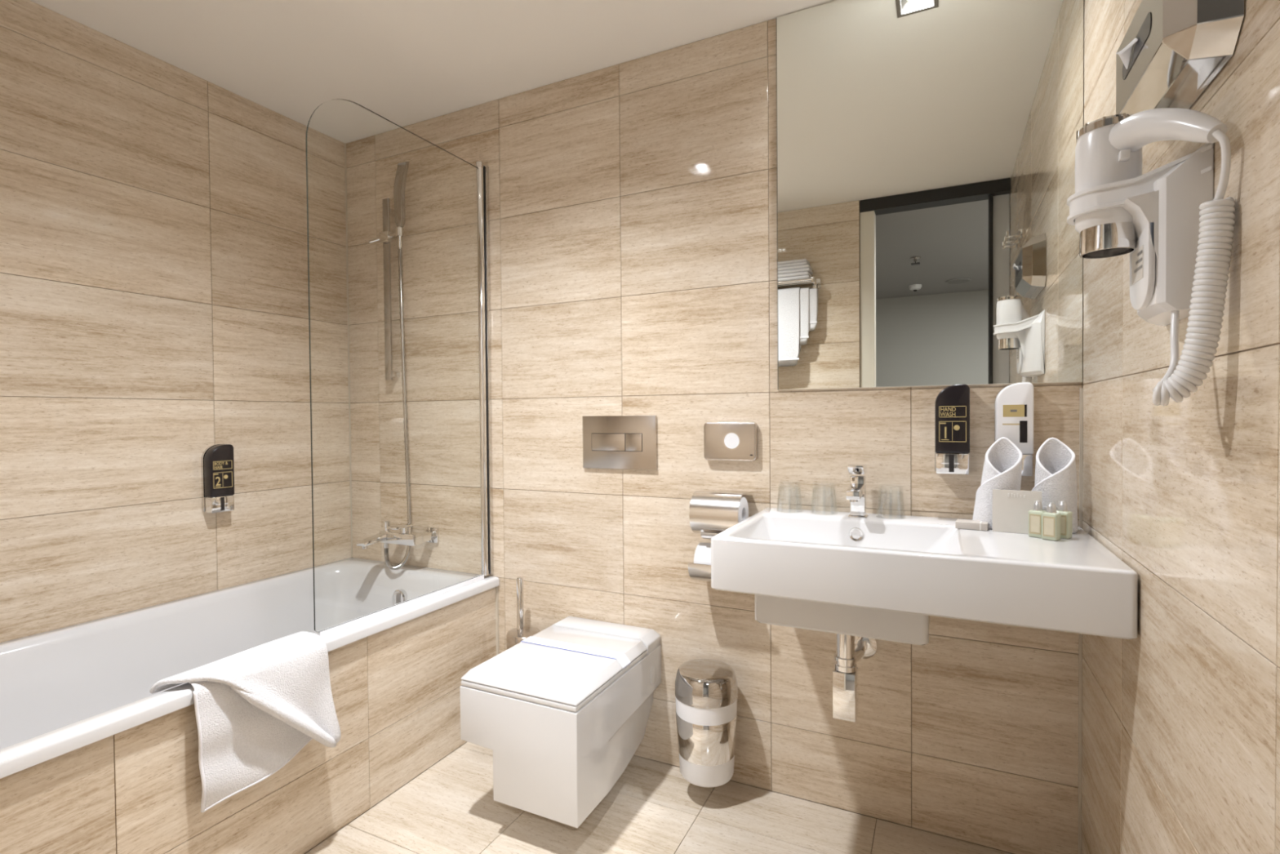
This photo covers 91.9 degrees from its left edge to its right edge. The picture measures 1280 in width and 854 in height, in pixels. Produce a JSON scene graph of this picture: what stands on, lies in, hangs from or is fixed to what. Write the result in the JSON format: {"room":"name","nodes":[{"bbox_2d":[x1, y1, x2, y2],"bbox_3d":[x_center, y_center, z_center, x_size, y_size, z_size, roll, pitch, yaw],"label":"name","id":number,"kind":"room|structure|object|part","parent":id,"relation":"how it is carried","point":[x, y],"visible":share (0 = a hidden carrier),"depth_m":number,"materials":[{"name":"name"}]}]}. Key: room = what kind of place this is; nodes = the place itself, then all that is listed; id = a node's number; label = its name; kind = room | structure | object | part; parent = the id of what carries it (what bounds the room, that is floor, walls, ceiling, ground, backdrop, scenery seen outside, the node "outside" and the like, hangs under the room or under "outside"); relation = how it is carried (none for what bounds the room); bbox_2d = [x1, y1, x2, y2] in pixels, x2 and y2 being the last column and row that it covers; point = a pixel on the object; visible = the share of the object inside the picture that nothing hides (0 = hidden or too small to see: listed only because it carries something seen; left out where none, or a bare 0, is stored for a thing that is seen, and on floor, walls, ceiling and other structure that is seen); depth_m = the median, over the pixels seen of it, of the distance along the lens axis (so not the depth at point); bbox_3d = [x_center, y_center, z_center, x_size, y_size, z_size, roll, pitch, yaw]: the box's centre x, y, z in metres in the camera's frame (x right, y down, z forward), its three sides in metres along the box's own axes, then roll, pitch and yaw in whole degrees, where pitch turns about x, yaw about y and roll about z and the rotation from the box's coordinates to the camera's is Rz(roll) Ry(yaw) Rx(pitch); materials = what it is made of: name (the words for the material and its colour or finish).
{"room":"hotel bathroom","nodes":[
{"label":"hotel bathroom","id":0,"kind":"room"},
{"bbox_2d":[0,0,351,642],"bbox_3d":[-1.717,0.016,1.826,0.120,2.414,1.913,0,1,26],"label":"wall","id":1,"kind":"structure","parent":0,"point":[154,284],"depth_m":1.98,"materials":[{"name":"tile"}]},
{"bbox_2d":[200,444,234,513],"bbox_3d":[-1.464,0.177,2.148,0.052,0.234,0.082,0,1,26],"label":"soap dispenser","id":2,"kind":"object","parent":1,"relation":"attached to","point":[217,460],"visible":1,"depth_m":2.12,"materials":[{"name":"black plastic"}]},
{"bbox_3d":[-1.482,0.175,2.157,0.011,0.230,0.082,0,1,26],"label":"plate","id":3,"kind":"part","parent":2,"relation":"part of","materials":[{"name":"black plastic"}]},
{"bbox_2d":[213,471,232,488],"bbox_3d":[-1.441,0.183,2.137,0.001,0.054,0.063,0,1,26],"label":"print","id":4,"kind":"object","parent":2,"relation":"attached to","point":[221,479],"depth_m":2.14,"materials":[{"name":"gold metal"}]},
{"bbox_2d":[213,460,232,470],"bbox_3d":[-1.441,0.131,2.136,0.001,0.029,0.063,0,1,26],"label":"print","id":5,"kind":"object","parent":2,"relation":"on","point":[217,464],"depth_m":2.14,"materials":[{"name":"gold metal"}]},
{"bbox_2d":[29,0,835,143],"bbox_3d":[-0.490,-1.242,1.245,2.795,0.100,1.930,0,1,26],"label":"ceiling","id":6,"kind":"structure","parent":0,"point":[406,62],"depth_m":1.93,"materials":[{"name":"paint"}]},
{"bbox_2d":[304,741,1011,853],"bbox_3d":[-0.468,1.197,1.290,2.795,0.150,1.920,0,1,26],"label":"floor","id":7,"kind":"structure","parent":0,"point":[450,807],"depth_m":1.73,"materials":[{"name":"tile"}]},
{"bbox_2d":[0,586,496,853],"bbox_3d":[-0.942,0.865,1.547,0.045,0.512,1.760,0,1,26],"label":"bath panel","id":8,"kind":"object","parent":7,"relation":"on","point":[396,691],"visible":0.67,"depth_m":1.57,"materials":[{"name":"tile"}]},
{"bbox_2d":[0,557,499,777],"bbox_3d":[-1.266,0.777,1.703,0.796,0.400,1.756,0,1,26],"label":"bathtub","id":9,"kind":"object","parent":7,"relation":"on","point":[64,690],"visible":0.52,"depth_m":1.89,"materials":[{"name":"white ceramic"}]},
{"bbox_2d":[150,631,341,812],"bbox_3d":[-0.929,0.701,1.499,0.168,0.304,0.378,0,1,26],"label":"bath towel","id":10,"kind":"object","parent":9,"relation":"on","point":[256,708],"visible":1,"depth_m":1.47,"materials":[{"name":"fabric"}]},
{"bbox_3d":[-0.929,0.662,2.392,0.068,0.068,0.022,0,1,26],"label":"overflow knob","id":11,"kind":"part","parent":9,"relation":"part of","materials":[{"name":"silver metal"}]},
{"bbox_2d":[346,0,1084,853],"bbox_3d":[-0.053,-0.003,2.142,2.795,2.414,0.120,0,1,26],"label":"wall","id":12,"kind":"structure","parent":0,"point":[633,204],"depth_m":2.00,"materials":[{"name":"tile"}]},
{"bbox_2d":[344,142,352,556],"bbox_3d":[-1.247,-0.324,2.648,0.005,1.767,0.005,0,1,26],"label":"trim","id":13,"kind":"structure","parent":12,"relation":"attached to","point":[345,167],"depth_m":2.65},
{"bbox_2d":[368,198,404,380],"bbox_3d":[-0.991,-0.551,2.476,0.189,0.725,0.078,0,1,31],"label":"shower rail","id":14,"kind":"object","parent":12,"relation":"attached to","point":[385,237],"visible":0.95,"depth_m":2.48,"materials":[{"name":"silver metal"}]},
{"bbox_3d":[-1.063,-0.752,2.487,0.053,0.028,0.016,0,1,6],"label":"lever","id":15,"kind":"part","parent":14,"relation":"part of","materials":[{"name":"silver metal"}]},
{"bbox_3d":[-0.971,-0.758,2.444,0.062,0.016,0.016,0,1,39],"label":"arm","id":16,"kind":"part","parent":14,"relation":"part of","materials":[{"name":"silver metal"}]},
{"bbox_2d":[383,161,412,569],"bbox_3d":[-0.938,-0.228,2.409,0.144,1.569,0.065,0,1,26],"label":"shower","id":17,"kind":"object","parent":14,"relation":"hanging from","point":[400,180],"visible":0.92,"depth_m":2.41,"materials":[{"name":"silver metal"}]},
{"bbox_2d":[355,520,439,549],"bbox_3d":[-0.934,0.422,2.388,0.205,0.104,0.224,0,1,26],"label":"mixer","id":18,"kind":"object","parent":12,"relation":"attached to","point":[400,534],"visible":1,"depth_m":2.38,"materials":[{"name":"silver metal"}]},
{"bbox_3d":[-1.028,0.432,2.368,0.045,0.030,0.105,0,1,26],"label":"spout","id":19,"kind":"part","parent":18,"relation":"part of","materials":[{"name":"silver metal"}]},
{"bbox_2d":[383,542,389,547],"bbox_3d":[-0.997,0.462,2.431,0.020,0.022,0.020,0,1,26],"label":"outlet","id":20,"kind":"object","parent":18,"relation":"attached to","point":[385,544],"depth_m":2.42,"materials":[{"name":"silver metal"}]},
{"bbox_3d":[-0.996,0.388,2.434,0.026,0.038,0.026,0,1,26],"label":"diverter knob","id":21,"kind":"part","parent":18,"relation":"part of","materials":[{"name":"silver metal"}]},
{"bbox_3d":[-0.919,0.381,2.369,0.050,0.010,0.085,0,1,26],"label":"lever","id":22,"kind":"part","parent":18,"relation":"part of","materials":[{"name":"silver metal"}]},
{"bbox_3d":[-0.822,0.428,2.452,0.060,0.060,0.012,0,1,26],"label":"wall plate","id":23,"kind":"part","parent":18,"relation":"part of","materials":[{"name":"silver metal"}]},
{"bbox_2d":[306,98,493,636],"bbox_3d":[-0.727,-0.200,1.992,0.027,1.532,0.731,0,1,26],"label":"screen","id":24,"kind":"object","parent":12,"relation":"attached to","point":[482,171],"visible":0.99,"depth_m":2.28,"materials":[{"name":"clear glass"}]},
{"bbox_3d":[-0.583,-0.209,2.288,0.024,1.519,0.024,0,1,26],"label":"hinge post","id":25,"kind":"part","parent":24,"relation":"part of","materials":[{"name":"silver metal"}]},
{"bbox_2d":[495,586,498,654],"bbox_3d":[-0.534,0.847,2.323,0.008,0.513,0.008,0,1,26],"label":"trim","id":26,"kind":"structure","parent":12,"relation":"attached to","point":[496,587],"depth_m":2.32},
{"bbox_2d":[506,576,540,648],"bbox_3d":[-0.405,0.753,2.185,0.120,0.447,0.137,0,1,26],"label":"toilet brush","id":27,"kind":"object","parent":12,"relation":"attached to","point":[514,636],"visible":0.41,"depth_m":2.17,"materials":[{"name":"metal"}]},
{"bbox_3d":[-0.422,0.626,2.182,0.026,0.192,0.026,0,1,26],"label":"handle","id":28,"kind":"part","parent":27,"relation":"part of","materials":[{"name":"silver metal"}]},
{"bbox_2d":[506,626,540,648],"bbox_3d":[-0.408,0.847,2.179,0.120,0.260,0.120,0,1,26],"label":"canister","id":29,"kind":"object","parent":27,"relation":"on","point":[514,636],"depth_m":2.15,"materials":[{"name":"metal"}]},
{"bbox_2d":[459,615,661,827],"bbox_3d":[-0.215,0.840,1.879,0.384,0.340,0.524,0,1,26],"label":"toilet","id":30,"kind":"object","parent":12,"relation":"attached to","point":[562,712],"visible":1,"depth_m":1.68,"materials":[{"name":"white ceramic"}]},
{"bbox_3d":[-0.239,0.710,1.832,0.378,0.014,0.422,0,1,26],"label":"seat","id":31,"kind":"part","parent":30,"relation":"part of","materials":[{"name":"white plastic"}]},
{"bbox_3d":[-0.239,0.688,1.832,0.378,0.026,0.420,0,1,26],"label":"lid","id":32,"kind":"part","parent":30,"relation":"part of","materials":[{"name":"white plastic"}]},
{"bbox_2d":[582,415,657,470],"bbox_3d":[-0.071,0.052,2.078,0.277,0.179,0.013,0,1,26],"label":"flush plate","id":33,"kind":"object","parent":12,"relation":"attached to","point":[609,442],"visible":1,"depth_m":2.07,"materials":[{"name":"metal"}]},
{"bbox_2d":[687,562,711,581],"bbox_3d":[0.243,0.411,1.865,0.160,0.110,0.133,0,1,26],"label":"holder","id":34,"kind":"object","parent":12,"relation":"attached to","point":[698,571],"visible":0.17,"depth_m":1.83,"materials":[{"name":"silver metal"}]},
{"bbox_2d":[693,542,711,564],"bbox_3d":[0.234,0.406,1.862,0.114,0.109,0.109,0,1,26],"label":"paper roll","id":35,"kind":"object","parent":34,"relation":"in","point":[703,550],"visible":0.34,"depth_m":1.84,"materials":[{"name":"white paper"}]},
{"bbox_2d":[674,658,737,786],"bbox_3d":[0.201,0.880,1.858,0.189,0.317,0.200,0,1,26],"label":"waste bin","id":36,"kind":"object","parent":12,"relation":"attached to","point":[706,690],"visible":1,"depth_m":1.78,"materials":[{"name":"silver metal"}]},
{"bbox_3d":[0.198,0.760,1.851,0.189,0.077,0.189,0,1,26],"label":"lid","id":37,"kind":"part","parent":36,"relation":"part of","materials":[{"name":"silver metal"}]},
{"bbox_2d":[688,489,751,538],"bbox_3d":[0.242,0.264,1.859,0.166,0.141,0.139,0,1,26],"label":"paper holder","id":38,"kind":"object","parent":12,"relation":"attached to","point":[711,513],"visible":0.91,"depth_m":1.81,"materials":[{"name":"silver metal"}]},
{"bbox_2d":[737,496,748,523],"bbox_3d":[0.244,0.258,1.854,0.139,0.104,0.104,0,1,26],"label":"paper roll","id":39,"kind":"object","parent":38,"relation":"on","point":[743,506],"visible":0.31,"depth_m":1.82,"materials":[{"name":"white paper"}]},
{"bbox_2d":[703,422,757,461],"bbox_3d":[0.278,0.044,1.900,0.166,0.117,0.026,0,1,26],"label":"dispenser","id":40,"kind":"object","parent":12,"relation":"attached to","point":[722,441],"visible":1,"depth_m":1.89,"materials":[{"name":"metal"}]},
{"bbox_2d":[711,507,1137,644],"bbox_3d":[0.623,0.352,1.472,0.786,0.210,0.504,0,1,26],"label":"washbasin","id":41,"kind":"object","parent":12,"relation":"attached to","point":[876,576],"visible":0.98,"depth_m":1.29,"materials":[{"name":"white ceramic"}]},
{"bbox_2d":[776,480,802,511],"bbox_3d":[0.433,0.200,1.792,0.074,0.087,0.074,0,1,26],"label":"glass tumbler","id":42,"kind":"object","parent":41,"relation":"on","point":[787,481],"visible":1,"depth_m":1.79,"materials":[{"name":"clear glass"}]},
{"bbox_2d":[810,481,837,515],"bbox_3d":[0.520,0.200,1.749,0.074,0.087,0.074,0,1,26],"label":"glass tumbler","id":43,"kind":"object","parent":41,"relation":"on","point":[814,482],"visible":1,"depth_m":1.76,"materials":[{"name":"clear glass"}]},
{"bbox_2d":[832,633,876,722],"bbox_3d":[0.571,0.589,1.637,0.084,0.266,0.262,0,1,26],"label":"trap","id":44,"kind":"object","parent":41,"relation":"attached to","point":[850,649],"visible":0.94,"depth_m":1.53,"materials":[{"name":"silver metal"}]},
{"bbox_2d":[845,463,868,518],"bbox_3d":[0.574,0.173,1.643,0.048,0.144,0.139,0,1,26],"label":"tap","id":45,"kind":"object","parent":41,"relation":"on","point":[855,492],"visible":1,"depth_m":1.66,"materials":[{"name":"silver metal"}]},
{"bbox_3d":[0.565,0.169,1.624,0.034,0.032,0.097,0,1,26],"label":"spout","id":46,"kind":"part","parent":45,"relation":"part of","materials":[{"name":"silver metal"}]},
{"bbox_3d":[0.584,0.115,1.663,0.040,0.028,0.087,0,1,26],"label":"lever","id":47,"kind":"part","parent":45,"relation":"part of","materials":[{"name":"silver metal"}]},
{"bbox_2d":[875,484,905,519],"bbox_3d":[0.678,0.200,1.673,0.074,0.087,0.074,0,1,26],"label":"glass tumbler","id":48,"kind":"object","parent":41,"relation":"on","point":[879,484],"visible":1,"depth_m":1.67,"materials":[{"name":"clear glass"}]},
{"bbox_2d":[955,519,988,530],"bbox_3d":[0.803,0.236,1.496,0.068,0.017,0.045,0,1,33],"label":"soap bar","id":49,"kind":"object","parent":41,"relation":"on","point":[959,523],"visible":1,"depth_m":1.48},
{"bbox_2d":[972,437,1022,528],"bbox_3d":[0.870,0.135,1.506,0.106,0.218,0.078,0,1,11],"label":"rolled towel","id":50,"kind":"object","parent":41,"relation":"on","point":[1002,465],"visible":0.75,"depth_m":1.50,"materials":[{"name":"fabric"}]},
{"bbox_2d":[992,488,1041,533],"bbox_3d":[0.875,0.197,1.438,0.098,0.098,0.015,0,1,32],"label":"card","id":51,"kind":"object","parent":41,"relation":"on","point":[1011,508],"visible":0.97,"depth_m":1.44,"materials":[{"name":"white paper"}]},
{"bbox_2d":[1028,500,1046,537],"bbox_3d":[0.893,0.205,1.389,0.030,0.082,0.029,-1,1,-38],"label":"lotion bottle","id":52,"kind":"object","parent":41,"relation":"on","point":[1035,514],"visible":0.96,"depth_m":1.38,"materials":[{"name":"green plastic"}]},
{"bbox_3d":[0.882,0.217,1.381,0.002,0.036,0.018,-1,1,-38],"label":"label panel","id":53,"kind":"part","parent":52,"relation":"part of","materials":[{"name":"beige paper"}]},
{"bbox_2d":[1041,502,1061,540],"bbox_3d":[0.903,0.206,1.358,0.030,0.082,0.029,-1,1,-38],"label":"lotion bottle","id":54,"kind":"object","parent":41,"relation":"on","point":[1051,519],"visible":1,"depth_m":1.35,"materials":[{"name":"green plastic"}]},
{"bbox_3d":[0.892,0.217,1.349,0.002,0.036,0.018,-1,1,-38],"label":"label panel","id":55,"kind":"part","parent":54,"relation":"part of","materials":[{"name":"beige paper"}]},
{"bbox_2d":[1031,437,1077,533],"bbox_3d":[0.973,0.135,1.456,0.095,0.218,0.077,0,1,26],"label":"rolled towel","id":56,"kind":"object","parent":41,"relation":"on","point":[1055,472],"visible":0.69,"depth_m":1.44,"materials":[{"name":"fabric"}]},
{"bbox_2d":[1056,500,1072,538],"bbox_3d":[0.941,0.205,1.377,0.030,0.082,0.029,-1,1,-38],"label":"lotion bottle","id":57,"kind":"object","parent":41,"relation":"on","point":[1066,516],"visible":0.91,"depth_m":1.36,"materials":[{"name":"green plastic"}]},
{"bbox_3d":[0.930,0.216,1.369,0.002,0.036,0.018,-1,1,-38],"label":"label panel","id":58,"kind":"part","parent":57,"relation":"part of","materials":[{"name":"beige paper"}]},
{"bbox_2d":[776,0,1083,390],"bbox_3d":[0.743,-0.658,1.671,0.748,1.097,0.005,0,1,26],"label":"wall mirror","id":59,"kind":"object","parent":12,"relation":"attached to","point":[926,148],"visible":0.97,"depth_m":1.65,"materials":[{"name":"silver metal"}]},
{"bbox_2d":[934,383,969,474],"bbox_3d":[0.818,0.005,1.621,0.082,0.234,0.052,0,1,26],"label":"soap dispenser","id":60,"kind":"object","parent":12,"relation":"attached to","point":[952,404],"visible":1,"depth_m":1.60,"materials":[{"name":"black plastic"}]},
{"bbox_2d":[938,421,966,442],"bbox_3d":[0.808,0.012,1.599,0.063,0.054,0.001,0,1,26],"label":"print","id":61,"kind":"object","parent":60,"relation":"attached to","point":[948,431],"depth_m":1.60,"materials":[{"name":"gold metal"}]},
{"bbox_2d":[938,405,966,417],"bbox_3d":[0.807,-0.040,1.598,0.063,0.029,0.001,0,1,26],"label":"print","id":62,"kind":"object","parent":60,"relation":"on","point":[944,411],"depth_m":1.60,"materials":[{"name":"gold metal"}]},
{"bbox_2d":[994,382,1033,476],"bbox_3d":[0.943,0.005,1.560,0.082,0.234,0.052,0,1,26],"label":"soap dispenser","id":63,"kind":"object","parent":12,"relation":"attached to","point":[1014,403],"visible":0.76,"depth_m":1.53,"materials":[{"name":"white plastic"}]},
{"bbox_3d":[0.952,0.003,1.579,0.082,0.230,0.011,0,1,26],"label":"plate","id":64,"kind":"part","parent":63,"relation":"part of","materials":[{"name":"white plastic"}]},
{"bbox_2d":[1003,404,1024,417],"bbox_3d":[0.929,-0.040,1.538,0.046,0.030,0.001,0,1,26],"label":"print","id":65,"kind":"object","parent":63,"relation":"on","point":[1009,411],"depth_m":1.54},
{"bbox_2d":[1019,420,1026,442],"bbox_3d":[0.949,0.012,1.530,0.016,0.054,0.001,0,1,26],"label":"print","id":66,"kind":"object","parent":63,"relation":"attached to","point":[1023,424],"depth_m":1.53,"materials":[{"name":"plastic"}]},
{"bbox_2d":[1024,404,1026,416],"bbox_3d":[0.952,-0.040,1.527,0.005,0.030,0.001,0,1,26],"label":"print","id":67,"kind":"object","parent":63,"relation":"on","point":[1025,406],"depth_m":1.53,"materials":[{"name":"plastic"}]},
{"bbox_2d":[1078,387,1083,853],"bbox_3d":[1.087,0.504,1.527,0.006,1.198,0.006,0,1,26],"label":"trim","id":68,"kind":"structure","parent":12,"relation":"attached to","point":[1081,389],"depth_m":1.53,"materials":[{"name":"silver metal"}]},
{"bbox_2d":[1081,0,1279,853],"bbox_3d":[0.732,0.015,0.655,0.120,2.414,1.873,0,1,26],"label":"wall","id":69,"kind":"structure","parent":0,"point":[1180,718],"depth_m":0.86,"materials":[{"name":"tile"}]},
{"bbox_2d":[1066,142,1213,325],"bbox_3d":[0.705,-0.261,0.898,0.144,0.215,0.188,0,1,26],"label":"wall holder","id":70,"kind":"object","parent":69,"relation":"attached to","point":[1163,202],"visible":0.92,"depth_m":0.81,"materials":[{"name":"white plastic"}]},
{"bbox_2d":[1133,264,1142,273],"bbox_3d":[0.692,-0.219,0.859,0.002,0.004,0.038,0,1,26],"label":"print","id":71,"kind":"object","parent":70,"relation":"on","point":[1137,268],"depth_m":0.86},
{"bbox_2d":[1135,257,1142,265],"bbox_3d":[0.691,-0.229,0.855,0.002,0.004,0.030,0,1,26],"label":"print","id":72,"kind":"object","parent":70,"relation":"on","point":[1138,260],"depth_m":0.86},
{"bbox_3d":[0.700,-0.333,0.891,0.142,0.054,0.172,0,1,26],"label":"ring arm","id":73,"kind":"part","parent":70,"relation":"part of","materials":[{"name":"white plastic"}]},
{"bbox_2d":[1075,107,1235,406],"bbox_3d":[0.676,-0.232,0.825,0.078,0.410,0.222,0,1,2],"label":"hair dryer","id":74,"kind":"object","parent":70,"relation":"hanging from","point":[1108,149],"visible":0.99,"depth_m":0.77,"materials":[{"name":"white plastic"}]},
{"bbox_2d":[1118,149,1130,162],"bbox_3d":[0.667,-0.373,0.852,0.012,0.013,0.014,0,1,26],"label":"switch","id":75,"kind":"object","parent":74,"relation":"attached to","point":[1124,155],"depth_m":0.85,"materials":[{"name":"white plastic"}]},
{"bbox_3d":[0.681,-0.098,0.796,0.067,0.111,0.015,-1,1,-32],"label":"return cord","id":76,"kind":"part","parent":74,"relation":"part of","materials":[{"name":"white plastic"}]},
{"bbox_3d":[0.674,-0.383,0.815,0.052,0.089,0.187,0,1,6],"label":"handle","id":77,"kind":"part","parent":74,"relation":"part of","materials":[{"name":"white plastic"}]},
{"bbox_3d":[0.671,-0.149,0.753,0.073,0.246,0.050,0,1,26],"label":"coiled cord","id":78,"kind":"part","parent":74,"relation":"part of","materials":[{"name":"white plastic"}]},
{"bbox_3d":[0.680,-0.303,0.726,0.016,0.087,0.026,0,1,26],"label":"cord","id":79,"kind":"part","parent":74,"relation":"part of","materials":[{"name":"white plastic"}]},
{"bbox_2d":[1115,0,1244,115],"bbox_3d":[0.718,-0.532,0.860,0.083,0.180,0.309,0,1,26],"label":"dispenser","id":80,"kind":"object","parent":69,"relation":"attached to","point":[1171,51],"visible":1,"depth_m":0.79,"materials":[{"name":"silver metal"}]}
]}

